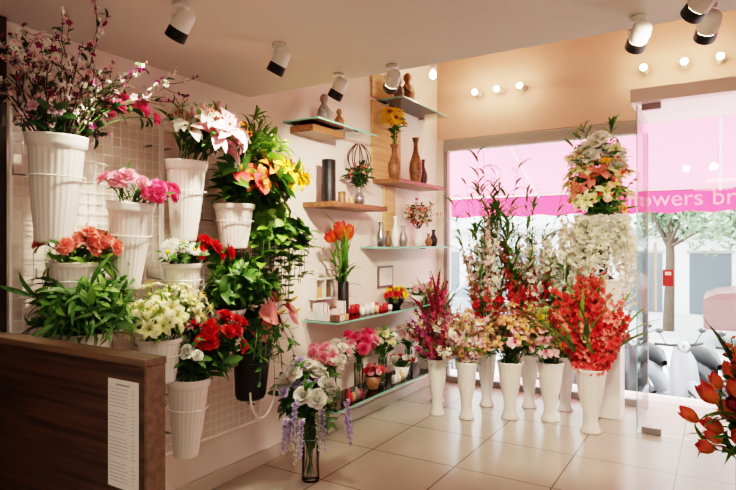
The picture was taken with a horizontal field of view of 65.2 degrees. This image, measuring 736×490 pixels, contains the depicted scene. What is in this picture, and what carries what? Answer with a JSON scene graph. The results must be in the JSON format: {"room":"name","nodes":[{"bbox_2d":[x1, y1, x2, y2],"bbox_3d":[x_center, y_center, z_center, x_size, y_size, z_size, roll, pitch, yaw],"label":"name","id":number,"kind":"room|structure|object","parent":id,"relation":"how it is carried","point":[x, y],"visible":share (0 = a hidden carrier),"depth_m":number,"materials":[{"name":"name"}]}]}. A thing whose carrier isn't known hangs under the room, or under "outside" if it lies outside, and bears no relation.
{"room":"plant shop","nodes":[
{"label":"plant shop","id":0,"kind":"room"},
{"bbox_2d":[7,21,436,489],"bbox_3d":[-1.294,-0.300,2.816,0.150,3.400,7.850,0,0,32],"label":"wall","id":1,"kind":"structure","parent":0,"point":[216,453],"depth_m":3.76,"materials":[{"name":"paint"}]},
{"bbox_2d":[0,15,6,331],"bbox_3d":[-1.649,0.240,2.045,0.049,2.317,0.665,0,0,32],"label":"pillar","id":2,"kind":"structure","parent":1,"relation":"attached to","point":[3,20],"depth_m":2.31,"materials":[{"name":"brown wood"}]},
{"bbox_2d":[9,95,161,351],"bbox_3d":[-1.271,0.240,2.641,0.070,1.694,0.741,0,0,32],"label":"grid panel","id":3,"kind":"object","parent":1,"relation":"attached to","point":[11,107],"visible":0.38,"depth_m":2.47,"materials":[{"name":"metal"}]},
{"bbox_2d":[0,258,140,347],"bbox_3d":[-1.149,0.304,2.372,0.483,0.513,0.504,0,0,14],"label":"pot","id":4,"kind":"object","parent":3,"relation":"hanging from","point":[91,316],"visible":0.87,"depth_m":2.25,"materials":[{"name":"white plastic"}]},
{"bbox_2d":[30,225,129,301],"bbox_3d":[-1.184,0.094,2.390,0.344,0.351,0.390,0,0,32],"label":"pot","id":5,"kind":"object","parent":3,"relation":"hanging from","point":[74,264],"visible":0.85,"depth_m":2.31,"materials":[{"name":"white plastic"}]},
{"bbox_2d":[0,0,198,242],"bbox_3d":[-1.120,-0.447,2.311,0.548,0.882,0.909,0,0,29],"label":"potted flowers","id":6,"kind":"object","parent":3,"relation":"hanging from","point":[56,152],"visible":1,"depth_m":2.20,"materials":[{"name":"white ceramic"}]},
{"bbox_2d":[86,161,180,289],"bbox_3d":[-1.049,-0.081,2.551,0.406,0.553,0.368,0,0,32],"label":"pot","id":7,"kind":"object","parent":3,"relation":"hanging from","point":[131,221],"visible":0.98,"depth_m":2.45,"materials":[{"name":"white plastic"}]},
{"bbox_2d":[112,280,213,383],"bbox_3d":[-0.967,0.388,2.589,0.479,0.464,0.397,0,0,4],"label":"pot","id":8,"kind":"object","parent":3,"relation":"hanging from","point":[161,314],"visible":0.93,"depth_m":2.52,"materials":[{"name":"white plastic"}]},
{"bbox_2d":[165,309,255,459],"bbox_3d":[-0.824,0.658,2.824,0.430,0.690,0.470,0,0,-44],"label":"pot","id":9,"kind":"object","parent":3,"relation":"hanging from","point":[210,348],"visible":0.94,"depth_m":2.69,"materials":[{"name":"white plastic"}]},
{"bbox_2d":[162,127,261,455],"bbox_3d":[-0.882,0.240,3.276,0.070,1.694,0.751,0,0,32],"label":"grid panel","id":10,"kind":"object","parent":1,"relation":"attached to","point":[163,128],"visible":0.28,"depth_m":3.23,"materials":[{"name":"metal"}]},
{"bbox_2d":[171,323,200,357],"bbox_3d":[-0.908,0.582,2.908,0.280,0.396,0.265,0,0,2],"label":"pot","id":11,"kind":"object","parent":10,"relation":"hanging from","point":[185,332],"visible":0.07,"depth_m":2.86,"materials":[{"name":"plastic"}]},
{"bbox_2d":[147,234,235,303],"bbox_3d":[-0.902,0.121,2.840,0.357,0.358,0.416,0,0,35],"label":"pot","id":12,"kind":"object","parent":10,"relation":"hanging from","point":[207,249],"visible":0.91,"depth_m":2.75,"materials":[{"name":"plastic"}]},
{"bbox_2d":[154,98,251,240],"bbox_3d":[-0.823,-0.382,2.861,0.467,0.730,0.484,0,0,32],"label":"pot","id":13,"kind":"object","parent":10,"relation":"hanging from","point":[201,122],"visible":0.98,"depth_m":2.75,"materials":[{"name":"white plastic"}]},
{"bbox_2d":[194,252,283,351],"bbox_3d":[-0.676,0.299,3.098,0.510,0.522,0.450,0,0,-25],"label":"pot","id":14,"kind":"object","parent":10,"relation":"attached to","point":[235,285],"visible":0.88,"depth_m":3.01,"materials":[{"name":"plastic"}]},
{"bbox_2d":[201,105,312,248],"bbox_3d":[-0.609,-0.378,3.230,0.446,0.795,0.704,0,0,32],"label":"potted flowers","id":15,"kind":"object","parent":10,"relation":"hanging from","point":[252,180],"visible":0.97,"depth_m":3.09,"materials":[{"name":"plant"}]},
{"bbox_2d":[233,291,301,418],"bbox_3d":[-0.578,0.599,3.249,0.382,0.731,0.524,0,0,32],"label":"potted plant","id":16,"kind":"object","parent":10,"relation":"hanging from","point":[251,373],"visible":0.88,"depth_m":3.15,"materials":[{"name":"plastic"}]},
{"bbox_2d":[234,197,323,310],"bbox_3d":[-0.534,0.067,3.378,0.419,0.768,0.643,0,0,32],"label":"pot","id":17,"kind":"object","parent":10,"relation":"hanging from","point":[270,229],"visible":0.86,"depth_m":3.28,"materials":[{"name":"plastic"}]},
{"bbox_2d":[174,376,429,489],"bbox_3d":[-0.180,1.355,4.473,0.017,0.089,3.440,0,0,32],"label":"baseboard","id":18,"kind":"structure","parent":1,"relation":"attached to","point":[225,474],"depth_m":3.72,"materials":[{"name":"tile"}]},
{"bbox_2d":[290,124,343,140],"bbox_3d":[-0.353,-0.782,4.016,0.198,0.045,0.360,0,0,32],"label":"wooden shelf","id":19,"kind":"object","parent":1,"relation":"attached to","point":[312,131],"visible":1,"depth_m":3.94,"materials":[{"name":"brown wood"}]},
{"bbox_2d":[308,277,334,299],"bbox_3d":[-0.335,0.315,4.170,0.069,0.150,0.240,0,0,32],"label":"display box","id":20,"kind":"object","parent":1,"relation":"attached to","point":[324,290],"visible":1,"depth_m":4.15,"materials":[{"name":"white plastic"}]},
{"bbox_2d":[283,116,376,139],"bbox_3d":[-0.249,-0.821,4.098,0.290,0.030,0.752,0,0,32],"label":"glass shelf","id":21,"kind":"object","parent":1,"relation":"attached to","point":[349,132],"visible":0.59,"depth_m":3.98,"materials":[{"name":"glass"},{"name":"wood"}]},
{"bbox_2d":[316,94,332,119],"bbox_3d":[-0.306,-0.942,3.999,0.132,0.220,0.134,0,0,32],"label":"statuette","id":22,"kind":"object","parent":21,"relation":"on","point":[324,111],"visible":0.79,"depth_m":3.97,"materials":[{"name":"ceramic"}]},
{"bbox_2d":[335,109,344,123],"bbox_3d":[-0.208,-0.907,4.139,0.090,0.150,0.091,0,0,32],"label":"statuette","id":23,"kind":"object","parent":21,"relation":"on","point":[339,119],"visible":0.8,"depth_m":4.12,"materials":[{"name":"brown wood"}]},
{"bbox_2d":[303,201,387,211],"bbox_3d":[-0.152,-0.282,4.286,0.258,0.035,0.750,0,0,32],"label":"wooden shelf","id":24,"kind":"object","parent":1,"relation":"attached to","point":[330,205],"visible":1,"depth_m":4.12,"materials":[{"name":"brown wood"}]},
{"bbox_2d":[322,159,335,200],"bbox_3d":[-0.278,-0.452,4.064,0.100,0.300,0.100,0,0,32],"label":"vase","id":25,"kind":"object","parent":24,"relation":"on","point":[328,165],"visible":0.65,"depth_m":4.02,"materials":[{"name":"metal"}]},
{"bbox_2d":[338,191,345,201],"bbox_3d":[-0.192,-0.347,4.223,0.056,0.090,0.056,0,0,32],"label":"candle","id":26,"kind":"object","parent":24,"relation":"on","point":[341,194],"visible":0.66,"depth_m":4.20,"materials":[{"name":"brown wax"}]},
{"bbox_2d":[349,196,353,202],"bbox_3d":[-0.125,-0.332,4.275,0.040,0.060,0.040,0,0,32],"label":"candle","id":27,"kind":"object","parent":24,"relation":"on","point":[351,198],"visible":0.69,"depth_m":4.26,"materials":[{"name":"beige wax"}]},
{"bbox_2d":[341,143,375,203],"bbox_3d":[-0.049,-0.539,4.397,0.256,0.473,0.269,0,0,32],"label":"vase","id":28,"kind":"object","parent":24,"relation":"on","point":[358,174],"visible":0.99,"depth_m":4.37,"materials":[{"name":"metal"}]},
{"bbox_2d":[302,299,454,324],"bbox_3d":[0.189,0.534,4.803,0.300,0.030,2.012,0,0,32],"label":"glass shelf","id":29,"kind":"object","parent":1,"relation":"attached to","point":[407,305],"visible":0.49,"depth_m":4.36,"materials":[{"name":"white"}]},
{"bbox_2d":[308,301,348,321],"bbox_3d":[-0.263,0.461,4.053,0.238,0.124,0.215,0,0,32],"label":"gift boxes","id":30,"kind":"object","parent":29,"relation":"on","point":[321,311],"visible":1,"depth_m":4.00,"materials":[{"name":"white cardboard"}]},
{"bbox_2d":[322,211,361,313],"bbox_3d":[-0.190,0.135,4.156,0.293,0.775,0.441,0,0,32],"label":"vase","id":31,"kind":"object","parent":29,"relation":"on","point":[340,232],"visible":0.98,"depth_m":4.14,"materials":[{"name":"plastic"}]},
{"bbox_2d":[349,302,391,314],"bbox_3d":[0.011,0.482,4.506,0.154,0.081,0.499,0,0,32],"label":"candles","id":32,"kind":"object","parent":29,"relation":"on","point":[372,307],"visible":0.93,"depth_m":4.42,"materials":[{"name":"wax"}]},
{"bbox_2d":[383,285,407,307],"bbox_3d":[0.242,0.426,4.832,0.232,0.194,0.239,0,0,37],"label":"flower bowl","id":33,"kind":"object","parent":29,"relation":"on","point":[392,295],"visible":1,"depth_m":4.78,"materials":[{"name":"black plant"}]},
{"bbox_2d":[407,283,429,302],"bbox_3d":[0.462,0.436,5.204,0.227,0.173,0.221,0,0,32],"label":"flower bowl","id":34,"kind":"object","parent":29,"relation":"on","point":[417,291],"visible":0.94,"depth_m":5.17,"materials":[{"name":"white plant"}]},
{"bbox_2d":[425,281,443,299],"bbox_3d":[0.618,0.426,5.462,0.212,0.194,0.215,0,0,27],"label":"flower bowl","id":35,"kind":"object","parent":29,"relation":"on","point":[426,284],"visible":0.29,"depth_m":5.44,"materials":[{"name":"white plant"}]},
{"bbox_2d":[377,265,392,287],"bbox_3d":[0.153,0.275,5.020,0.014,0.190,0.260,0,0,32],"label":"framed card","id":36,"kind":"object","parent":1,"relation":"attached to","point":[384,273],"visible":1,"depth_m":5.00,"materials":[{"name":"paper"}]},
{"bbox_2d":[371,74,400,244],"bbox_3d":[0.161,-0.730,5.027,0.019,1.460,0.500,0,0,32],"label":"panel","id":37,"kind":"object","parent":1,"relation":"attached to","point":[381,150],"depth_m":4.95,"materials":[{"name":"beige wood"}]},
{"bbox_2d":[326,361,454,413],"bbox_3d":[0.189,1.134,4.803,0.300,0.030,2.012,0,0,32],"label":"glass shelf","id":38,"kind":"object","parent":1,"relation":"attached to","point":[417,372],"visible":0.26,"depth_m":4.55,"materials":[{"name":"white"}]},
{"bbox_2d":[307,338,359,407],"bbox_3d":[-0.250,0.887,3.985,0.390,0.472,0.272,0,0,-42],"label":"vase","id":39,"kind":"object","parent":38,"relation":"on","point":[323,352],"visible":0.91,"depth_m":3.92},
{"bbox_2d":[346,387,362,401],"bbox_3d":[-0.109,1.069,4.148,0.030,0.106,0.212,0,0,32],"label":"jars","id":40,"kind":"object","parent":38,"relation":"on","point":[356,394],"depth_m":4.15,"materials":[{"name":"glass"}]},
{"bbox_2d":[343,327,381,390],"bbox_3d":[-0.049,0.872,4.290,0.280,0.502,0.302,0,0,-9],"label":"vase","id":41,"kind":"object","parent":38,"relation":"on","point":[364,339],"visible":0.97,"depth_m":4.25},
{"bbox_2d":[363,363,387,388],"bbox_3d":[0.063,1.021,4.515,0.229,0.205,0.218,0,0,32],"label":"flower bowl","id":42,"kind":"object","parent":38,"relation":"on","point":[374,372],"visible":0.99,"depth_m":4.46,"materials":[{"name":"orange ceramic"}]},
{"bbox_2d":[373,325,401,382],"bbox_3d":[0.132,0.883,4.697,0.337,0.480,0.247,0,0,-41],"label":"vase","id":43,"kind":"object","parent":38,"relation":"on","point":[386,336],"visible":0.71,"depth_m":4.67,"materials":[{"name":"white"}]},
{"bbox_2d":[391,369,404,383],"bbox_3d":[0.233,1.070,4.706,0.030,0.100,0.222,0,0,32],"label":"candles","id":44,"kind":"object","parent":38,"relation":"on","point":[395,378],"depth_m":4.70,"materials":[{"name":"white wax"}]},
{"bbox_2d":[388,353,416,377],"bbox_3d":[0.291,1.021,4.879,0.244,0.204,0.222,0,0,32],"label":"flower bowl","id":45,"kind":"object","parent":38,"relation":"on","point":[400,362],"visible":0.98,"depth_m":4.85,"materials":[{"name":"white ceramic"}]},
{"bbox_2d":[396,322,417,373],"bbox_3d":[0.364,0.903,5.055,0.261,0.441,0.260,0,0,-39],"label":"vase","id":46,"kind":"object","parent":38,"relation":"on","point":[402,328],"visible":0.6,"depth_m":5.01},
{"bbox_2d":[414,345,427,368],"bbox_3d":[0.537,1.001,5.246,0.209,0.243,0.197,0,0,32],"label":"flower bowl","id":47,"kind":"object","parent":38,"relation":"on","point":[422,365],"visible":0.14,"depth_m":5.20,"materials":[{"name":"white plastic"}]},
{"bbox_2d":[360,246,452,249],"bbox_3d":[0.379,0.024,5.132,0.280,0.030,1.252,0,0,32],"label":"glass shelf","id":48,"kind":"object","parent":1,"relation":"attached to","point":[367,247],"visible":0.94,"depth_m":4.76,"materials":[{"name":"white"}]},
{"bbox_2d":[377,222,384,246],"bbox_3d":[0.104,-0.087,4.686,0.070,0.200,0.070,0,0,32],"label":"decorative bottle","id":49,"kind":"object","parent":48,"relation":"on","point":[380,235],"visible":1,"depth_m":4.67,"materials":[{"name":"metal"}]},
{"bbox_2d":[385,231,391,246],"bbox_3d":[0.167,-0.052,4.789,0.060,0.130,0.060,0,0,32],"label":"decorative bottle","id":50,"kind":"object","parent":48,"relation":"on","point":[388,241],"visible":0.98,"depth_m":4.77,"materials":[{"name":"brown ceramic"}]},
{"bbox_2d":[391,216,399,246],"bbox_3d":[0.234,-0.117,4.899,0.070,0.260,0.070,0,0,32],"label":"decorative bottle","id":51,"kind":"object","parent":48,"relation":"on","point":[395,236],"visible":1,"depth_m":4.88,"materials":[{"name":"white ceramic"}]},
{"bbox_2d":[399,226,407,245],"bbox_3d":[0.308,-0.077,5.019,0.080,0.180,0.080,0,0,32],"label":"decorative bottle","id":52,"kind":"object","parent":48,"relation":"on","point":[403,239],"visible":0.99,"depth_m":4.99,"materials":[{"name":"metal"}]},
{"bbox_2d":[404,197,442,245],"bbox_3d":[0.471,-0.212,5.256,0.354,0.450,0.324,0,0,-31],"label":"vase","id":53,"kind":"object","parent":48,"relation":"on","point":[419,213],"visible":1,"depth_m":5.22,"materials":[{"name":"white plastic"}]},
{"bbox_2d":[425,234,431,245],"bbox_3d":[0.574,-0.047,5.454,0.070,0.120,0.070,0,0,32],"label":"decorative bottle","id":54,"kind":"object","parent":48,"relation":"on","point":[428,242],"visible":1,"depth_m":5.43,"materials":[{"name":"brown ceramic"}]},
{"bbox_2d":[430,230,437,245],"bbox_3d":[0.632,-0.067,5.548,0.080,0.160,0.080,0,0,32],"label":"decorative bottle","id":55,"kind":"object","parent":48,"relation":"on","point":[433,237],"visible":0.94,"depth_m":5.52,"materials":[{"name":"black ceramic"}]},
{"bbox_2d":[373,178,444,191],"bbox_3d":[0.384,-0.535,5.160,0.258,0.030,0.900,0,0,32],"label":"wooden shelf","id":56,"kind":"object","parent":1,"relation":"attached to","point":[402,183],"depth_m":5.03,"materials":[{"name":"brown wood"}]},
{"bbox_2d":[379,105,408,177],"bbox_3d":[0.220,-0.869,4.878,0.252,0.633,0.309,0,0,13],"label":"vase","id":57,"kind":"object","parent":56,"relation":"on","point":[392,116],"visible":0.98,"depth_m":4.84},
{"bbox_2d":[409,137,421,181],"bbox_3d":[0.433,-0.762,5.223,0.120,0.420,0.120,0,0,32],"label":"wooden vase","id":58,"kind":"object","parent":56,"relation":"on","point":[415,165],"visible":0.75,"depth_m":5.18,"materials":[{"name":"brown wood"}]},
{"bbox_2d":[421,159,427,182],"bbox_3d":[0.520,-0.677,5.404,0.080,0.250,0.080,0,0,32],"label":"bottle vase","id":59,"kind":"object","parent":56,"relation":"on","point":[424,176],"visible":0.73,"depth_m":5.38,"materials":[{"name":"brown wood"}]},
{"bbox_2d":[377,95,448,120],"bbox_3d":[0.428,-1.231,5.231,0.260,0.030,0.932,0,0,32],"label":"glass shelf","id":60,"kind":"object","parent":1,"relation":"attached to","point":[409,106],"visible":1,"depth_m":5.19,"materials":[{"name":"white"}]},
{"bbox_2d":[393,79,404,96],"bbox_3d":[0.266,-1.342,4.951,0.120,0.200,0.121,0,0,32],"label":"statuette","id":61,"kind":"object","parent":60,"relation":"on","point":[400,92],"visible":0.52,"depth_m":4.91,"materials":[{"name":"brown wood"}]},
{"bbox_2d":[402,73,414,99],"bbox_3d":[0.349,-1.382,5.087,0.168,0.280,0.170,0,0,32],"label":"statuette","id":62,"kind":"object","parent":60,"relation":"on","point":[409,92],"depth_m":5.04,"materials":[{"name":"brown wood"}]},
{"bbox_2d":[0,0,735,96],"bbox_3d":[0.560,-1.470,1.680,4.500,1.100,7.850,0,0,32],"label":"ceiling","id":63,"kind":"structure","parent":0,"point":[228,44],"depth_m":2.44,"materials":[{"name":"paint"}]},
{"bbox_2d":[165,1,194,44],"bbox_3d":[-0.718,-0.844,2.199,0.123,0.150,0.096,0,0,32],"label":"ceiling spotlight","id":64,"kind":"object","parent":63,"relation":"attached to","point":[178,30],"depth_m":2.17,"materials":[{"name":"white metal"}]},
{"bbox_2d":[266,42,290,76],"bbox_3d":[-0.407,-0.844,2.630,0.119,0.149,0.095,0,0,32],"label":"ceiling spotlight","id":65,"kind":"object","parent":63,"relation":"attached to","point":[277,65],"depth_m":2.60,"materials":[{"name":"white metal"}]},
{"bbox_2d":[327,72,348,101],"bbox_3d":[-0.161,-0.844,3.089,0.119,0.149,0.096,0,0,32],"label":"ceiling spotlight","id":66,"kind":"object","parent":63,"relation":"attached to","point":[339,86],"depth_m":3.06,"materials":[{"name":"white metal"}]},
{"bbox_2d":[383,63,400,94],"bbox_3d":[0.123,-0.848,2.940,0.123,0.143,0.127,0,0,32],"label":"ceiling spotlight","id":67,"kind":"object","parent":63,"relation":"attached to","point":[393,77],"depth_m":2.91,"materials":[{"name":"white metal"}]},
{"bbox_2d":[429,64,436,78],"bbox_3d":[0.570,-1.677,5.045,0.064,0.444,0.062,0,0,32],"label":"pendant bulb","id":68,"kind":"object","parent":63,"relation":"hanging from","point":[432,74],"visible":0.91,"depth_m":5.03,"materials":[{"name":"white glass"}]},
{"bbox_2d":[624,13,652,54],"bbox_3d":[1.087,-0.846,2.313,0.109,0.145,0.132,0,0,32],"label":"ceiling spotlight","id":69,"kind":"object","parent":63,"relation":"attached to","point":[637,40],"depth_m":2.29,"materials":[{"name":"white metal"}]},
{"bbox_2d":[680,0,715,23],"bbox_3d":[1.149,-0.847,1.994,0.121,0.143,0.129,0,0,32],"label":"ceiling spotlight","id":70,"kind":"object","parent":63,"relation":"attached to","point":[694,11],"depth_m":1.99,"materials":[{"name":"metal"}]},
{"bbox_2d":[693,2,722,44],"bbox_3d":[1.301,-0.847,2.203,0.099,0.145,0.134,0,0,32],"label":"ceiling spotlight","id":71,"kind":"object","parent":63,"relation":"attached to","point":[706,32],"depth_m":2.18,"materials":[{"name":"white metal"}]},
{"bbox_2d":[211,381,735,489],"bbox_3d":[0.522,1.460,1.762,4.350,0.120,7.950,0,0,32],"label":"floor","id":72,"kind":"structure","parent":0,"point":[399,445],"depth_m":3.81,"materials":[{"name":"tile"}]},
{"bbox_2d":[0,331,165,489],"bbox_3d":[-1.085,0.868,1.994,1.062,1.060,0.078,0,0,32],"label":"counter","id":73,"kind":"object","parent":72,"relation":"on","point":[54,393],"depth_m":1.90,"materials":[{"name":"brown wood"}]},
{"bbox_2d":[108,377,138,489],"bbox_3d":[-0.742,0.575,1.741,0.145,0.330,0.003,0,0,32],"label":"list","id":74,"kind":"object","parent":73,"relation":"attached to","point":[123,396],"visible":1,"depth_m":1.74,"materials":[{"name":"paper"}]},
{"bbox_2d":[267,355,352,482],"bbox_3d":[-0.350,1.036,3.409,0.505,0.723,0.508,0,0,32],"label":"vase","id":75,"kind":"object","parent":72,"relation":"on","point":[303,405],"visible":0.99,"depth_m":3.35,"materials":[{"name":"white"}]},
{"bbox_2d":[406,298,461,415],"bbox_3d":[0.550,0.924,4.772,0.465,0.948,0.481,0,0,-1],"label":"vase","id":76,"kind":"object","parent":72,"relation":"on","point":[436,366],"visible":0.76,"depth_m":4.71,"materials":[{"name":"white plastic"}]},
{"bbox_2d":[408,267,461,402],"bbox_3d":[0.600,0.792,5.069,0.457,1.212,0.733,0,0,7],"label":"vase","id":77,"kind":"object","parent":72,"relation":"on","point":[438,297],"visible":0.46,"depth_m":5.06,"materials":[{"name":"white plastic"}]},
{"bbox_2d":[431,307,509,419],"bbox_3d":[0.804,0.955,4.675,0.691,0.886,0.527,0,0,-20],"label":"vase","id":78,"kind":"object","parent":72,"relation":"on","point":[463,337],"visible":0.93,"depth_m":4.58,"materials":[{"name":"white ceramic"}]},
{"bbox_2d":[441,144,531,406],"bbox_3d":[0.997,0.267,4.998,0.802,2.261,0.804,0,0,32],"label":"vase","id":79,"kind":"object","parent":72,"relation":"on","point":[486,296],"visible":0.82,"depth_m":4.96,"materials":[{"name":"plastic"}]},
{"bbox_2d":[479,301,544,420],"bbox_3d":[1.141,0.920,4.597,0.527,0.956,0.503,0,0,-15],"label":"vase","id":80,"kind":"object","parent":72,"relation":"on","point":[509,367],"visible":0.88,"depth_m":4.57,"materials":[{"name":"white ceramic"}]},
{"bbox_2d":[485,182,570,408],"bbox_3d":[1.352,0.424,4.983,0.807,1.949,0.627,0,0,-1],"label":"vase","id":81,"kind":"object","parent":72,"relation":"on","point":[526,285],"visible":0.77,"depth_m":4.92,"materials":[{"name":"white plastic"}]},
{"bbox_2d":[518,299,569,422],"bbox_3d":[1.446,0.909,4.564,0.489,0.977,0.511,0,0,-29],"label":"vase","id":82,"kind":"object","parent":72,"relation":"on","point":[549,366],"visible":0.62,"depth_m":4.52,"materials":[{"name":"white ceramic"}]},
{"bbox_2d":[539,209,596,411],"bbox_3d":[1.732,0.551,4.834,0.683,1.693,0.519,0,0,26],"label":"vase","id":83,"kind":"object","parent":72,"relation":"on","point":[561,265],"visible":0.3,"depth_m":4.82,"materials":[{"name":"white plastic"}]},
{"bbox_2d":[516,268,664,434],"bbox_3d":[1.591,0.783,4.202,1.122,1.230,0.571,0,0,32],"label":"vase","id":84,"kind":"object","parent":72,"relation":"on","point":[592,338],"visible":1,"depth_m":4.22,"materials":[{"name":"white plastic"}]},
{"bbox_2d":[595,278,624,419],"bbox_3d":[1.965,0.839,4.748,0.270,1.118,0.270,0,0,32],"label":"plinth","id":85,"kind":"object","parent":72,"relation":"on","point":[612,406],"visible":0.34,"depth_m":4.61,"materials":[{"name":"white plastic"}]},
{"bbox_2d":[561,114,635,313],"bbox_3d":[1.883,-0.234,4.717,0.618,1.651,0.533,0,0,32],"label":"flower arrangement","id":86,"kind":"object","parent":85,"relation":"on","point":[609,232],"visible":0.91,"depth_m":4.60,"materials":[{"name":"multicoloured plant"}]},
{"bbox_2d":[677,309,735,489],"bbox_3d":[1.491,0.776,2.244,0.472,1.244,0.412,0,0,3],"label":"vase","id":87,"kind":"object","parent":72,"relation":"on","point":[726,409],"visible":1,"depth_m":2.25,"materials":[{"name":"white"}]},
{"bbox_2d":[437,10,735,374],"bbox_3d":[2.559,-0.300,4.941,4.200,3.400,0.200,0,0,32],"label":"wall","id":88,"kind":"structure","parent":0,"point":[573,82],"depth_m":5.29,"materials":[{"name":"beige paint"}]},
{"bbox_2d":[472,89,481,97],"bbox_3d":[1.066,-1.490,5.644,0.060,0.059,0.160,0,0,32],"label":"wall lamp","id":89,"kind":"object","parent":88,"relation":"attached to","point":[474,91],"depth_m":5.61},
{"bbox_2d":[494,86,503,94],"bbox_3d":[1.253,-1.490,5.529,0.060,0.059,0.160,0,0,32],"label":"wall lamp","id":90,"kind":"object","parent":88,"relation":"attached to","point":[500,91],"depth_m":5.49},
{"bbox_2d":[516,82,526,91],"bbox_3d":[1.441,-1.490,5.414,0.060,0.059,0.160,0,0,32],"label":"wall lamp","id":91,"kind":"object","parent":88,"relation":"attached to","point":[519,85],"depth_m":5.39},
{"bbox_2d":[444,121,648,407],"bbox_3d":[1.610,0.163,5.455,1.895,2.475,0.115,0,0,32],"label":"window","id":92,"kind":"structure","parent":88,"relation":"in","point":[627,129],"depth_m":5.49,"materials":[{"name":"metal"}]},
{"bbox_2d":[451,115,735,218],"bbox_3d":[3.342,-0.784,5.454,8.000,0.872,1.444,0,0,32],"label":"awning","id":93,"kind":"object","parent":88,"relation":"attached to","point":[692,162],"visible":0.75,"depth_m":6.16,"materials":[{"name":"pink plastic"}]},
{"bbox_2d":[640,64,648,74],"bbox_3d":[2.336,-1.490,4.865,0.060,0.059,0.160,0,0,32],"label":"wall lamp","id":94,"kind":"object","parent":88,"relation":"attached to","point":[644,70],"depth_m":4.83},
{"bbox_2d":[630,76,735,121],"bbox_3d":[3.114,-1.100,4.005,2.265,0.100,0.805,0,0,32],"label":"entrance canopy","id":95,"kind":"object","parent":88,"relation":"attached to","point":[719,105],"visible":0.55,"depth_m":4.20,"materials":[{"name":"white painted wood"}]},
{"bbox_2d":[680,58,688,68],"bbox_3d":[2.592,-1.490,4.708,0.060,0.059,0.160,0,0,32],"label":"wall lamp","id":96,"kind":"object","parent":88,"relation":"attached to","point":[684,61],"depth_m":4.66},
{"bbox_2d":[636,94,733,444],"bbox_3d":[3.129,0.175,4.001,2.226,2.441,0.797,0,0,32],"label":"door","id":97,"kind":"structure","parent":88,"relation":"in","point":[641,122],"depth_m":4.51,"materials":[{"name":"clear glass"}]},
{"bbox_2d":[716,52,724,63],"bbox_3d":[2.805,-1.490,4.578,0.060,0.059,0.160,0,0,32],"label":"wall lamp","id":98,"kind":"object","parent":88,"relation":"attached to","point":[720,59],"depth_m":4.54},
{"bbox_2d":[495,311,735,374],"bbox_3d":[15.246,2.610,20.095,70.000,0.180,29.800,0,0,32],"label":"street","id":99,"kind":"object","parent":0,"point":[687,326],"depth_m":16.19,"materials":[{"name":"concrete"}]},
{"bbox_2d":[451,216,500,290],"bbox_3d":[-1.137,-2.541,29.724,16.000,10.118,4.500,0,0,32],"label":"building","id":100,"kind":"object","parent":99,"relation":"on","point":[457,278],"visible":0.02,"depth_m":24.55,"materials":[{"name":"concrete"}]},
{"bbox_2d":[451,278,547,316],"bbox_3d":[3.935,1.719,15.416,4.620,1.593,1.969,0,0,32],"label":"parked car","id":101,"kind":"object","parent":99,"relation":"on","point":[460,296],"visible":0.02,"depth_m":15.28,"materials":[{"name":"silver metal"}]},
{"bbox_2d":[500,210,735,314],"bbox_3d":[11.536,-3.541,23.131,11.500,12.118,4.500,0,0,32],"label":"building","id":102,"kind":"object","parent":99,"relation":"on","point":[696,273],"visible":0.11,"depth_m":21.05,"materials":[{"name":"concrete"}]},
{"bbox_2d":[629,210,735,331],"bbox_3d":[8.877,-0.107,16.814,3.522,5.257,3.373,0,0,32],"label":"street tree","id":103,"kind":"object","parent":99,"relation":"on","point":[665,221],"visible":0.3,"depth_m":16.72,"materials":[{"name":"green plant"}]},
{"bbox_2d":[703,286,735,331],"bbox_3d":[11.185,1.465,13.084,6.090,2.100,2.596,0,0,32],"label":"parked car","id":104,"kind":"object","parent":99,"relation":"on","point":[719,303],"visible":0.88,"depth_m":13.49,"materials":[{"name":"paint"}]},
{"bbox_2d":[713,209,735,250],"bbox_3d":[11.975,-0.186,15.978,2.732,5.416,4.208,0,0,-39],"label":"street tree","id":105,"kind":"object","parent":99,"relation":"on","point":[727,234],"visible":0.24,"depth_m":16.77,"materials":[{"name":"green plant"}]},
{"bbox_3d":[4.570,2.500,6.500,26.000,0.200,4.540,0,0,32],"label":"pavement","id":106,"kind":"object","parent":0,"visible":0},
{"bbox_2d":[451,318,477,371],"bbox_3d":[1.645,1.768,9.848,0.696,1.257,1.751,0,0,-21],"label":"scooter","id":107,"kind":"object","parent":106,"relation":"on","point":[453,365],"visible":0.05,"depth_m":10.38,"materials":[{"name":"metal"}]},
{"bbox_2d":[451,369,717,408],"bbox_3d":[3.682,1.860,5.051,8.000,0.880,0.940,0,0,32],"label":"entrance steps","id":108,"kind":"structure","parent":106,"relation":"on","point":[654,397],"depth_m":5.32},
{"bbox_2d":[625,323,656,393],"bbox_3d":[3.701,1.768,8.705,0.696,1.257,1.751,0,0,-21],"label":"scooter","id":109,"kind":"object","parent":106,"relation":"on","point":[630,352],"visible":0.11,"depth_m":8.19,"materials":[{"name":"metal"}]},
{"bbox_2d":[649,328,706,399],"bbox_3d":[4.366,1.769,8.266,0.700,1.258,1.750,0,0,9],"label":"scooter","id":110,"kind":"object","parent":106,"relation":"on","point":[679,379],"visible":0.46,"depth_m":7.84,"materials":[{"name":"metal"}]},
{"bbox_2d":[690,331,730,399],"bbox_3d":[4.893,1.768,7.978,0.698,1.258,1.751,0,0,-16],"label":"scooter","id":111,"kind":"object","parent":106,"relation":"on","point":[708,360],"visible":0.22,"depth_m":8.19,"materials":[{"name":"metal"}]}
]}

